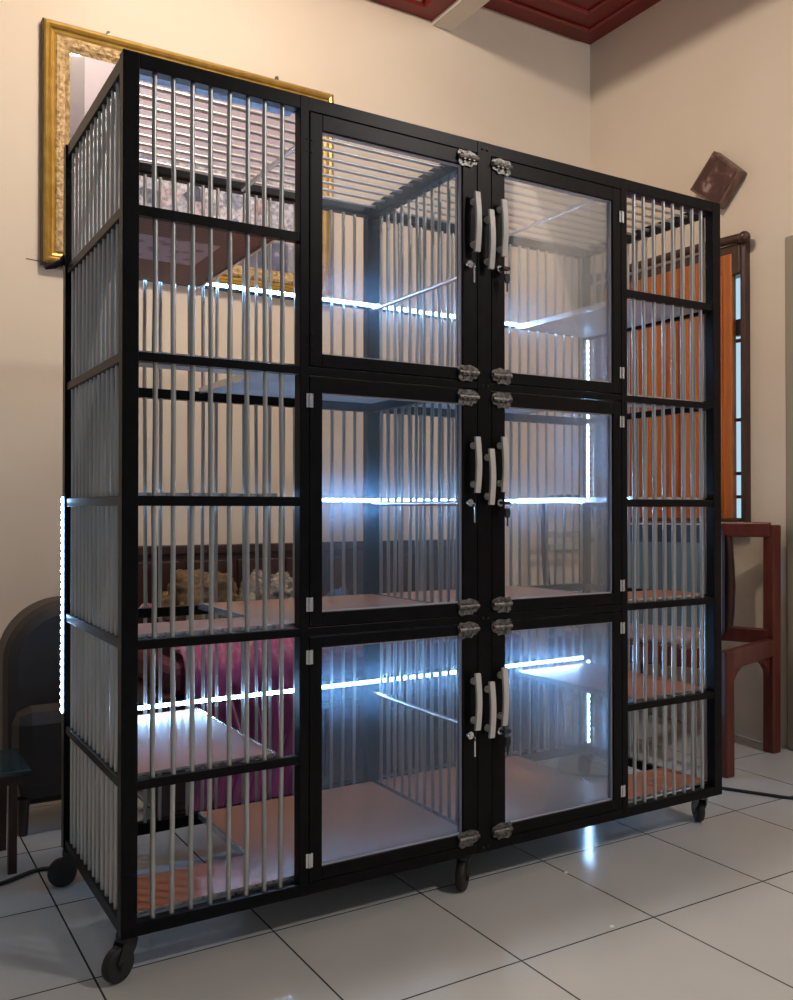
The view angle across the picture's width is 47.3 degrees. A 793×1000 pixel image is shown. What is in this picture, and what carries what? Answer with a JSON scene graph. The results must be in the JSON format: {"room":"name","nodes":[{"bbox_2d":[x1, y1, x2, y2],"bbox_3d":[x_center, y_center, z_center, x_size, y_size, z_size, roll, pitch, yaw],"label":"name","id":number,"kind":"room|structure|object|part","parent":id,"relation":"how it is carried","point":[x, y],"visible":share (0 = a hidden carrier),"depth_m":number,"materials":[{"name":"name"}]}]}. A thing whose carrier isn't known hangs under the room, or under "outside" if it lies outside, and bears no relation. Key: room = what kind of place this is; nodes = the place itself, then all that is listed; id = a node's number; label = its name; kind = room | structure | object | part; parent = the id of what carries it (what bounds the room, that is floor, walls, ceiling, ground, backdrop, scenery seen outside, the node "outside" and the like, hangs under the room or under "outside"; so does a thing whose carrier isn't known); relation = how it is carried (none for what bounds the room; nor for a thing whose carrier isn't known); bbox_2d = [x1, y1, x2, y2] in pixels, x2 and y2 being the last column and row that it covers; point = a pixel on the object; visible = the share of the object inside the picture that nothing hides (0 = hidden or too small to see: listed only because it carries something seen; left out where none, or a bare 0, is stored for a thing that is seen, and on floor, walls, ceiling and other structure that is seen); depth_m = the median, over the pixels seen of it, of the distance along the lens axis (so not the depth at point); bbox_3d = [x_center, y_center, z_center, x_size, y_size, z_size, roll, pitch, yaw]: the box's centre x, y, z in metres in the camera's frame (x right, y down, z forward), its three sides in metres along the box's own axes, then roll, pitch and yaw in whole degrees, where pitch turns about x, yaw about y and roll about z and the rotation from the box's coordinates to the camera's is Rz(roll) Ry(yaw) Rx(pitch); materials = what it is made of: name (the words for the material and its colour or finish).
{"room":"living room","nodes":[
{"label":"living room","id":0,"kind":"room"},
{"bbox_2d":[0,0,589,703],"bbox_3d":[-1.280,-0.849,3.370,5.538,3.700,0.150,0,-1,-31],"label":"wall","id":1,"kind":"structure","parent":0,"point":[495,78],"depth_m":3.80,"materials":[{"name":"paint"}]},
{"bbox_2d":[40,18,333,298],"bbox_3d":[-0.775,-1.304,3.566,1.176,0.910,0.045,0,-1,-31],"label":"framed picture","id":2,"kind":"object","parent":1,"relation":"attached to","point":[76,62],"visible":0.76,"depth_m":3.46,"materials":[{"name":"gold metal"}]},
{"bbox_2d":[70,53,294,273],"bbox_3d":[-0.779,-1.292,3.572,0.996,0.706,0.006,0,-1,-31],"label":"print","id":3,"kind":"object","parent":2,"relation":"attached to","point":[89,72],"depth_m":3.57,"materials":[{"name":"paper"}]},
{"bbox_2d":[371,0,455,20],"bbox_3d":[-0.223,-2.364,0.550,4.410,0.245,5.794,0,-1,-31],"label":"trim","id":4,"kind":"structure","parent":1,"relation":"attached to","point":[427,9],"depth_m":4.05,"materials":[{"name":"red wood"}]},
{"bbox_2d":[0,701,792,999],"bbox_3d":[0.229,1.028,0.908,5.588,0.100,5.994,0,-1,-31],"label":"floor","id":5,"kind":"structure","parent":0,"point":[697,910],"depth_m":2.12,"materials":[{"name":"tile"}]},
{"bbox_2d":[0,748,31,874],"bbox_3d":[-1.276,0.854,2.369,0.565,0.276,0.250,0,-1,-31],"label":"table","id":6,"kind":"object","parent":5,"relation":"on","point":[13,766],"visible":1,"depth_m":2.41,"materials":[{"name":"grey"}]},
{"bbox_3d":[-1.122,0.874,2.573,0.022,0.240,0.022,0,-1,-31],"label":"leg","id":7,"kind":"part","parent":6,"relation":"part of","materials":[{"name":"black wood"}]},
{"bbox_3d":[-1.024,0.872,2.411,0.022,0.240,0.022,0,-1,-31],"label":"leg","id":8,"kind":"part","parent":6,"relation":"part of","materials":[{"name":"black wood"}]},
{"bbox_2d":[0,866,48,885],"bbox_3d":[-1.081,0.985,2.292,0.486,0.011,0.049,0,-1,-39],"label":"power cord","id":9,"kind":"object","parent":5,"relation":"on","point":[31,871],"visible":0.63,"depth_m":2.38,"materials":[{"name":"black plastic"}]},
{"bbox_2d":[0,596,61,836],"bbox_3d":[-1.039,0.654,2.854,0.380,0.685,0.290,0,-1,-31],"label":"armchair","id":10,"kind":"object","parent":5,"relation":"on","point":[30,644],"visible":0.4,"depth_m":2.73,"materials":[{"name":"brown leather"}]},
{"bbox_3d":[-1.109,0.940,2.686,0.037,0.110,0.037,0,-1,-9],"label":"leg","id":11,"kind":"part","parent":10,"relation":"part of","materials":[{"name":"black wood"}]},
{"bbox_3d":[-0.986,0.756,2.774,0.360,0.280,0.100,0,-1,-31],"label":"seat","id":12,"kind":"part","parent":10,"relation":"part of","materials":[{"name":"brown leather"}]},
{"bbox_2d":[138,539,543,817],"bbox_3d":[-0.240,0.588,3.475,1.560,0.830,0.625,0,-1,-31],"label":"sofa","id":13,"kind":"object","parent":5,"relation":"on","point":[181,550],"visible":0.25,"depth_m":3.35,"materials":[{"name":"grey fabric"}]},
{"bbox_3d":[-0.735,0.806,2.843,0.060,0.380,0.060,0,-1,-31],"label":"leg","id":14,"kind":"part","parent":13,"relation":"part of","materials":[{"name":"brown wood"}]},
{"bbox_2d":[140,603,292,810],"bbox_3d":[-0.530,0.672,3.182,0.608,0.623,0.586,0,-1,-31],"label":"draped cloth","id":15,"kind":"object","parent":13,"relation":"on","point":[288,642],"visible":0.29,"depth_m":2.93,"materials":[{"name":"fabric"}]},
{"bbox_2d":[157,569,240,620],"bbox_3d":[-0.700,0.331,3.247,0.267,0.168,0.294,0,-1,37],"label":"cushion","id":16,"kind":"object","parent":15,"relation":"on","point":[181,575],"visible":0.52,"depth_m":3.16,"materials":[{"name":"beige fabric"}]},
{"bbox_2d":[238,569,292,600],"bbox_3d":[-0.453,0.336,3.349,0.268,0.160,0.244,0,-1,-5],"label":"cushion","id":17,"kind":"object","parent":15,"relation":"on","point":[274,577],"visible":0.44,"depth_m":3.30,"materials":[{"name":"beige fabric"}]},
{"bbox_2d":[138,633,523,697],"bbox_3d":[-0.234,0.586,3.465,1.440,0.108,0.530,0,-1,-31],"label":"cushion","id":18,"kind":"object","parent":13,"relation":"on","point":[179,662],"depth_m":3.20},
{"bbox_3d":[-0.231,0.672,3.459,1.480,0.060,0.570,0,-1,-31],"label":"seat","id":19,"kind":"part","parent":13,"relation":"part of","materials":[{"name":"brown wood"}]},
{"bbox_2d":[325,586,348,595],"bbox_3d":[-0.217,0.429,3.501,0.192,0.204,0.202,0,-1,8],"label":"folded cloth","id":20,"kind":"object","parent":13,"relation":"on","point":[337,592],"visible":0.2,"depth_m":3.48,"materials":[{"name":"fabric"}]},
{"bbox_3d":[-0.088,0.840,3.221,1.480,0.280,0.033,0,-1,-31],"label":"panel","id":21,"kind":"part","parent":13,"relation":"part of","materials":[{"name":"brown wood"}]},
{"bbox_3d":[0.258,0.609,4.101,0.060,0.800,0.060,0,-1,-31],"label":"leg","id":22,"kind":"part","parent":13,"relation":"part of","materials":[{"name":"metal"}]},
{"bbox_3d":[0.548,0.814,3.620,0.060,0.380,0.060,0,-1,-31],"label":"leg","id":23,"kind":"part","parent":13,"relation":"part of","materials":[{"name":"metal"}]},
{"bbox_2d":[47,48,721,983],"bbox_3d":[0.052,0.037,2.560,1.864,1.913,0.649,0,-1,-31],"label":"cage","id":24,"kind":"object","parent":5,"relation":"on","point":[319,838],"depth_m":2.34,"materials":[{"name":"black metal"}]},
{"bbox_2d":[26,255,63,269],"bbox_3d":[-0.908,-0.618,2.347,0.098,0.044,0.018,0,-1,-22],"label":"clip","id":25,"kind":"object","parent":24,"relation":"attached to","point":[60,262],"visible":0.98,"depth_m":2.35,"materials":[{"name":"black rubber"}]},
{"bbox_3d":[-0.704,0.885,2.103,0.020,0.027,0.542,0,-1,-31],"label":"rail","id":26,"kind":"part","parent":24,"relation":"part of","materials":[{"name":"black metal"}]},
{"bbox_3d":[-0.704,0.004,2.111,0.020,0.021,0.542,0,-1,-31],"label":"rail","id":27,"kind":"part","parent":24,"relation":"part of","materials":[{"name":"black metal"}]},
{"bbox_3d":[-0.704,0.301,2.108,0.020,0.021,0.542,0,-1,-31],"label":"rail","id":28,"kind":"part","parent":24,"relation":"part of","materials":[{"name":"metal"}]},
{"bbox_3d":[-0.704,0.589,2.106,0.020,0.020,0.542,0,-1,-31],"label":"rail","id":29,"kind":"part","parent":24,"relation":"part of","materials":[{"name":"black metal"}]},
{"bbox_3d":[-0.704,-0.598,2.117,0.020,0.021,0.542,0,-1,-31],"label":"rail","id":30,"kind":"part","parent":24,"relation":"part of","materials":[{"name":"black metal"}]},
{"bbox_3d":[-0.704,-0.296,2.114,0.020,0.020,0.542,0,-1,-31],"label":"rail","id":31,"kind":"part","parent":24,"relation":"part of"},
{"bbox_3d":[-0.704,-0.908,2.120,0.020,0.032,0.542,0,-1,-31],"label":"rail","id":32,"kind":"part","parent":24,"relation":"part of","materials":[{"name":"black metal"}]},
{"bbox_3d":[-0.381,0.003,1.969,0.365,0.021,0.020,0,-1,-31],"label":"rail","id":33,"kind":"part","parent":24,"relation":"part of","materials":[{"name":"black metal"}]},
{"bbox_3d":[-0.381,0.588,1.963,0.365,0.019,0.020,0,-1,-31],"label":"rail","id":34,"kind":"part","parent":24,"relation":"part of","materials":[{"name":"black metal"}]},
{"bbox_3d":[-0.381,-0.600,1.975,0.365,0.021,0.020,0,-1,-31],"label":"rail","id":35,"kind":"part","parent":24,"relation":"part of","materials":[{"name":"black metal"}]},
{"bbox_3d":[-0.087,0.131,2.809,1.818,1.480,0.025,0,-1,-31],"label":"led strip","id":36,"kind":"part","parent":24,"relation":"part of","materials":[{"name":"white plastic"}]},
{"bbox_3d":[-0.083,-0.006,2.821,1.826,1.822,0.030,0,-1,-31],"label":"frame","id":37,"kind":"part","parent":24,"relation":"part of","materials":[{"name":"black metal"}]},
{"bbox_3d":[-0.087,-0.604,2.834,1.758,0.016,0.010,0,-1,-31],"label":"rail","id":38,"kind":"part","parent":24,"relation":"part of","materials":[{"name":"white metal"}]},
{"bbox_3d":[-0.087,0.568,2.823,1.758,0.016,0.010,0,-1,-31],"label":"rail","id":39,"kind":"part","parent":24,"relation":"part of","materials":[{"name":"black metal"}]},
{"bbox_3d":[-0.003,0.592,2.193,0.472,0.556,0.026,0,-1,-31],"label":"cage door","id":40,"kind":"part","parent":24,"relation":"part of","materials":[{"name":"clear glass"}]},
{"bbox_3d":[-0.003,-0.598,2.205,0.472,0.582,0.026,0,-1,-31],"label":"cage door","id":41,"kind":"part","parent":24,"relation":"part of","materials":[{"name":"black metal"}]},
{"bbox_3d":[-0.003,0.004,2.199,0.472,0.572,0.026,0,-1,-31],"label":"cage door","id":42,"kind":"part","parent":24,"relation":"part of","materials":[{"name":"clear glass"}]},
{"bbox_3d":[0.070,-0.288,2.583,0.030,0.026,0.542,0,-1,-31],"label":"divider rail","id":43,"kind":"part","parent":24,"relation":"part of","materials":[{"name":"black metal"}]},
{"bbox_3d":[0.070,-0.899,2.589,0.030,0.040,0.542,0,-1,-31],"label":"divider rail","id":44,"kind":"part","parent":24,"relation":"part of","materials":[{"name":"metal"}]},
{"bbox_3d":[0.070,0.887,2.571,0.030,0.031,0.542,0,-1,-31],"label":"divider rail","id":45,"kind":"part","parent":24,"relation":"part of","materials":[{"name":"metal"}]},
{"bbox_3d":[-0.087,0.001,2.828,1.758,0.016,0.010,0,-1,-31],"label":"rail","id":46,"kind":"part","parent":24,"relation":"part of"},
{"bbox_3d":[0.202,-0.705,2.296,0.018,0.153,0.030,0,-1,-31],"label":"handle","id":47,"kind":"part","parent":24,"relation":"part of","materials":[{"name":"grey plastic"}]},
{"bbox_3d":[0.202,-0.089,2.290,0.018,0.142,0.030,0,-1,-31],"label":"handle","id":48,"kind":"part","parent":24,"relation":"part of","materials":[{"name":"grey plastic"}]},
{"bbox_3d":[0.202,0.508,2.284,0.018,0.143,0.030,0,-1,-31],"label":"handle","id":49,"kind":"part","parent":24,"relation":"part of","materials":[{"name":"grey plastic"}]},
{"bbox_3d":[0.240,-0.667,2.318,0.018,0.152,0.030,0,-1,-31],"label":"handle","id":50,"kind":"part","parent":24,"relation":"part of","materials":[{"name":"grey plastic"}]},
{"bbox_3d":[0.240,-0.059,2.312,0.018,0.143,0.030,0,-1,-31],"label":"handle","id":51,"kind":"part","parent":24,"relation":"part of","materials":[{"name":"grey plastic"}]},
{"bbox_3d":[0.240,0.534,2.307,0.018,0.143,0.030,0,-1,-31],"label":"handle","id":52,"kind":"part","parent":24,"relation":"part of","materials":[{"name":"grey plastic"}]},
{"bbox_3d":[0.275,-0.702,2.340,0.018,0.148,0.030,0,-1,-31],"label":"handle","id":53,"kind":"part","parent":24,"relation":"part of","materials":[{"name":"grey plastic"}]},
{"bbox_3d":[0.275,-0.092,2.334,0.018,0.142,0.030,0,-1,-31],"label":"handle","id":54,"kind":"part","parent":24,"relation":"part of","materials":[{"name":"grey plastic"}]},
{"bbox_3d":[0.275,0.505,2.328,0.018,0.149,0.030,0,-1,-31],"label":"handle","id":55,"kind":"part","parent":24,"relation":"part of","materials":[{"name":"grey plastic"}]},
{"bbox_3d":[0.436,-0.595,2.470,0.459,0.582,0.026,0,-1,-31],"label":"cage door","id":56,"kind":"part","parent":24,"relation":"part of","materials":[{"name":"clear glass"}]},
{"bbox_3d":[0.436,0.007,2.465,0.459,0.572,0.026,0,-1,-31],"label":"cage door","id":57,"kind":"part","parent":24,"relation":"part of","materials":[{"name":"clear glass"}]},
{"bbox_3d":[0.436,0.595,2.459,0.459,0.556,0.026,0,-1,-31],"label":"cage door","id":58,"kind":"part","parent":24,"relation":"part of","materials":[{"name":"clear glass"}]},
{"bbox_3d":[0.442,-0.591,2.472,0.386,0.517,0.003,0,-1,-31],"label":"clear pane","id":59,"kind":"part","parent":24,"relation":"part of","materials":[{"name":"glass"}]},
{"bbox_3d":[0.442,0.594,2.461,0.386,0.502,0.003,0,-1,-31],"label":"clear pane","id":60,"kind":"part","parent":24,"relation":"part of","materials":[{"name":"glass"}]},
{"bbox_3d":[0.442,0.009,2.466,0.386,0.505,0.003,0,-1,-31],"label":"clear pane","id":61,"kind":"part","parent":24,"relation":"part of","materials":[{"name":"plastic"}]},
{"bbox_3d":[0.834,-0.287,3.045,0.020,0.020,0.542,0,-1,-31],"label":"rail","id":62,"kind":"part","parent":24,"relation":"part of","materials":[{"name":"black metal"}]},
{"bbox_3d":[0.834,0.310,3.039,0.020,0.021,0.542,0,-1,-31],"label":"rail","id":63,"kind":"part","parent":24,"relation":"part of","materials":[{"name":"black metal"}]},
{"bbox_3d":[0.834,-0.899,3.051,0.020,0.032,0.542,0,-1,-31],"label":"rail","id":64,"kind":"part","parent":24,"relation":"part of","materials":[{"name":"black metal"}]},
{"bbox_3d":[0.834,-0.589,3.048,0.020,0.021,0.542,0,-1,-31],"label":"rail","id":65,"kind":"part","parent":24,"relation":"part of","materials":[{"name":"black metal"}]},
{"bbox_3d":[0.834,0.894,3.033,0.020,0.027,0.542,0,-1,-31],"label":"rail","id":66,"kind":"part","parent":24,"relation":"part of","materials":[{"name":"black metal"}]},
{"bbox_3d":[0.810,-0.593,2.696,0.365,0.021,0.020,0,-1,-31],"label":"rail","id":67,"kind":"part","parent":24,"relation":"part of","materials":[{"name":"black metal"}]},
{"bbox_3d":[0.810,0.009,2.690,0.365,0.021,0.020,0,-1,-31],"label":"rail","id":68,"kind":"part","parent":24,"relation":"part of","materials":[{"name":"black metal"}]},
{"bbox_3d":[0.810,0.595,2.684,0.365,0.019,0.020,0,-1,-31],"label":"rail","id":69,"kind":"part","parent":24,"relation":"part of","materials":[{"name":"black metal"}]},
{"bbox_2d":[541,495,648,716],"bbox_3d":[0.940,0.491,4.250,0.400,1.039,0.408,0,-1,-31],"label":"chair","id":70,"kind":"object","parent":5,"relation":"on","point":[551,533],"visible":0.13,"depth_m":4.31,"materials":[{"name":"black wood"}]},
{"bbox_3d":[0.715,0.291,4.305,0.054,0.604,0.084,0,-1,-31],"label":"post","id":71,"kind":"part","parent":70,"relation":"part of","materials":[{"name":"black wood"}]},
{"bbox_3d":[0.734,0.790,4.282,0.052,0.442,0.036,0,-1,-31],"label":"leg","id":72,"kind":"part","parent":70,"relation":"part of","materials":[{"name":"metal"}]},
{"bbox_3d":[0.843,-0.001,4.414,0.354,0.051,0.036,0,-1,-31],"label":"rail","id":73,"kind":"part","parent":70,"relation":"part of","materials":[{"name":"black wood"}]},
{"bbox_3d":[1.149,0.789,4.206,0.052,0.442,0.036,0,-1,-31],"label":"leg","id":74,"kind":"part","parent":70,"relation":"part of","materials":[{"name":"metal"}]},
{"bbox_2d":[548,521,780,777],"bbox_3d":[1.070,0.547,3.626,0.804,0.915,0.512,0,-1,32],"label":"wooden chair","id":75,"kind":"object","parent":5,"relation":"on","point":[763,647],"visible":0.35,"depth_m":3.60,"materials":[{"name":"red wood"}]},
{"bbox_3d":[0.633,0.776,3.629,0.046,0.455,0.046,0,-1,-31],"label":"leg","id":76,"kind":"part","parent":75,"relation":"part of","materials":[{"name":"metal"}]},
{"bbox_2d":[566,623,703,645],"bbox_3d":[0.999,0.535,3.659,0.522,0.032,0.395,0,-1,32],"label":"seat cushion","id":77,"kind":"object","parent":75,"relation":"on","point":[650,625],"depth_m":3.56,"materials":[{"name":"fabric"}]},
{"bbox_3d":[1.060,0.586,3.615,0.773,0.070,0.460,0,-1,32],"label":"seat frame","id":78,"kind":"part","parent":75,"relation":"part of","materials":[{"name":"red wood"}]},
{"bbox_3d":[1.085,0.348,3.781,0.401,0.345,0.006,0,-1,32],"label":"pad panel","id":79,"kind":"part","parent":75,"relation":"part of","materials":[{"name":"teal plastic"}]},
{"bbox_3d":[1.230,0.120,3.782,0.627,0.060,0.034,0,-1,32],"label":"rail","id":80,"kind":"part","parent":75,"relation":"part of","materials":[{"name":"red wood"}]},
{"bbox_3d":[1.192,0.773,3.280,0.046,0.455,0.046,0,-1,-31],"label":"leg","id":81,"kind":"part","parent":75,"relation":"part of","materials":[{"name":"red wood"}]},
{"bbox_3d":[1.230,0.545,3.777,0.627,0.060,0.034,0,-1,32],"label":"rail","id":82,"kind":"part","parent":75,"relation":"part of","materials":[{"name":"red wood"}]},
{"bbox_3d":[1.499,0.551,3.616,0.061,0.906,0.054,0,-1,-31],"label":"leg","id":83,"kind":"part","parent":75,"relation":"part of","materials":[{"name":"red wood"}]},
{"bbox_2d":[722,787,792,799],"bbox_3d":[0.886,0.994,3.158,1.354,0.011,0.173,0,-1,9],"label":"power cord","id":84,"kind":"object","parent":5,"relation":"on","point":[723,788],"visible":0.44,"depth_m":3.06,"materials":[{"name":"black plastic"}]},
{"bbox_2d":[432,0,489,30],"bbox_3d":[1.708,-2.392,1.719,0.105,0.365,5.794,0,-1,-31],"label":"ceiling beam","id":85,"kind":"structure","parent":0,"point":[459,11],"depth_m":4.07,"materials":[{"name":"beige paint"}]},
{"bbox_2d":[482,0,660,44],"bbox_3d":[2.126,-2.405,1.973,0.873,0.055,5.794,0,-1,-31],"label":"ceiling panel","id":86,"kind":"object","parent":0,"point":[550,7],"visible":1,"depth_m":4.39,"materials":[{"name":"red wood"}]},
{"bbox_2d":[590,0,792,746],"bbox_3d":[2.046,-0.851,3.078,0.150,3.700,3.794,0,-1,-31],"label":"wall","id":87,"kind":"structure","parent":0,"point":[678,83],"depth_m":3.89,"materials":[{"name":"paint"}]},
{"bbox_2d":[501,0,638,32],"bbox_3d":[1.453,-2.361,3.085,0.673,0.013,2.994,0,-1,-31],"label":"trim","id":88,"kind":"structure","parent":87,"relation":"attached to","point":[512,2],"depth_m":4.34,"materials":[{"name":"red wood"}]},
{"bbox_2d":[629,231,750,521],"bbox_3d":[1.246,-0.500,4.204,0.110,1.300,0.966,0,-1,-31],"label":"window","id":89,"kind":"structure","parent":87,"relation":"in","point":[735,258],"depth_m":3.90,"materials":[{"name":"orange wood"}]},
{"bbox_3d":[1.225,-1.113,4.197,0.060,0.076,0.966,0,-1,-31],"label":"curtain rail","id":90,"kind":"part","parent":89,"relation":"part of","materials":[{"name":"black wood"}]},
{"bbox_3d":[1.300,-0.440,4.207,0.006,1.040,0.815,0,-1,-31],"label":"pane","id":91,"kind":"part","parent":89,"relation":"part of","materials":[{"name":"clear glass"}]},
{"bbox_2d":[690,151,746,209],"bbox_3d":[1.400,-1.392,3.950,0.049,0.256,0.267,0,-1,-31],"label":"wooden plaque","id":92,"kind":"object","parent":87,"relation":"attached to","point":[720,178],"visible":0.9,"depth_m":3.92,"materials":[{"name":"brown wood"}]},
{"bbox_3d":[1.381,-1.392,3.938,0.003,0.228,0.238,0,-1,-31],"label":"plate","id":93,"kind":"part","parent":92,"relation":"part of","materials":[{"name":"brown wood"}]},
{"bbox_2d":[785,235,792,749],"bbox_3d":[1.612,-0.031,3.633,0.050,2.070,0.086,0,-1,-31],"label":"trim","id":94,"kind":"structure","parent":87,"relation":"attached to","point":[788,240],"depth_m":3.64,"materials":[{"name":"beige paint"}]}
]}

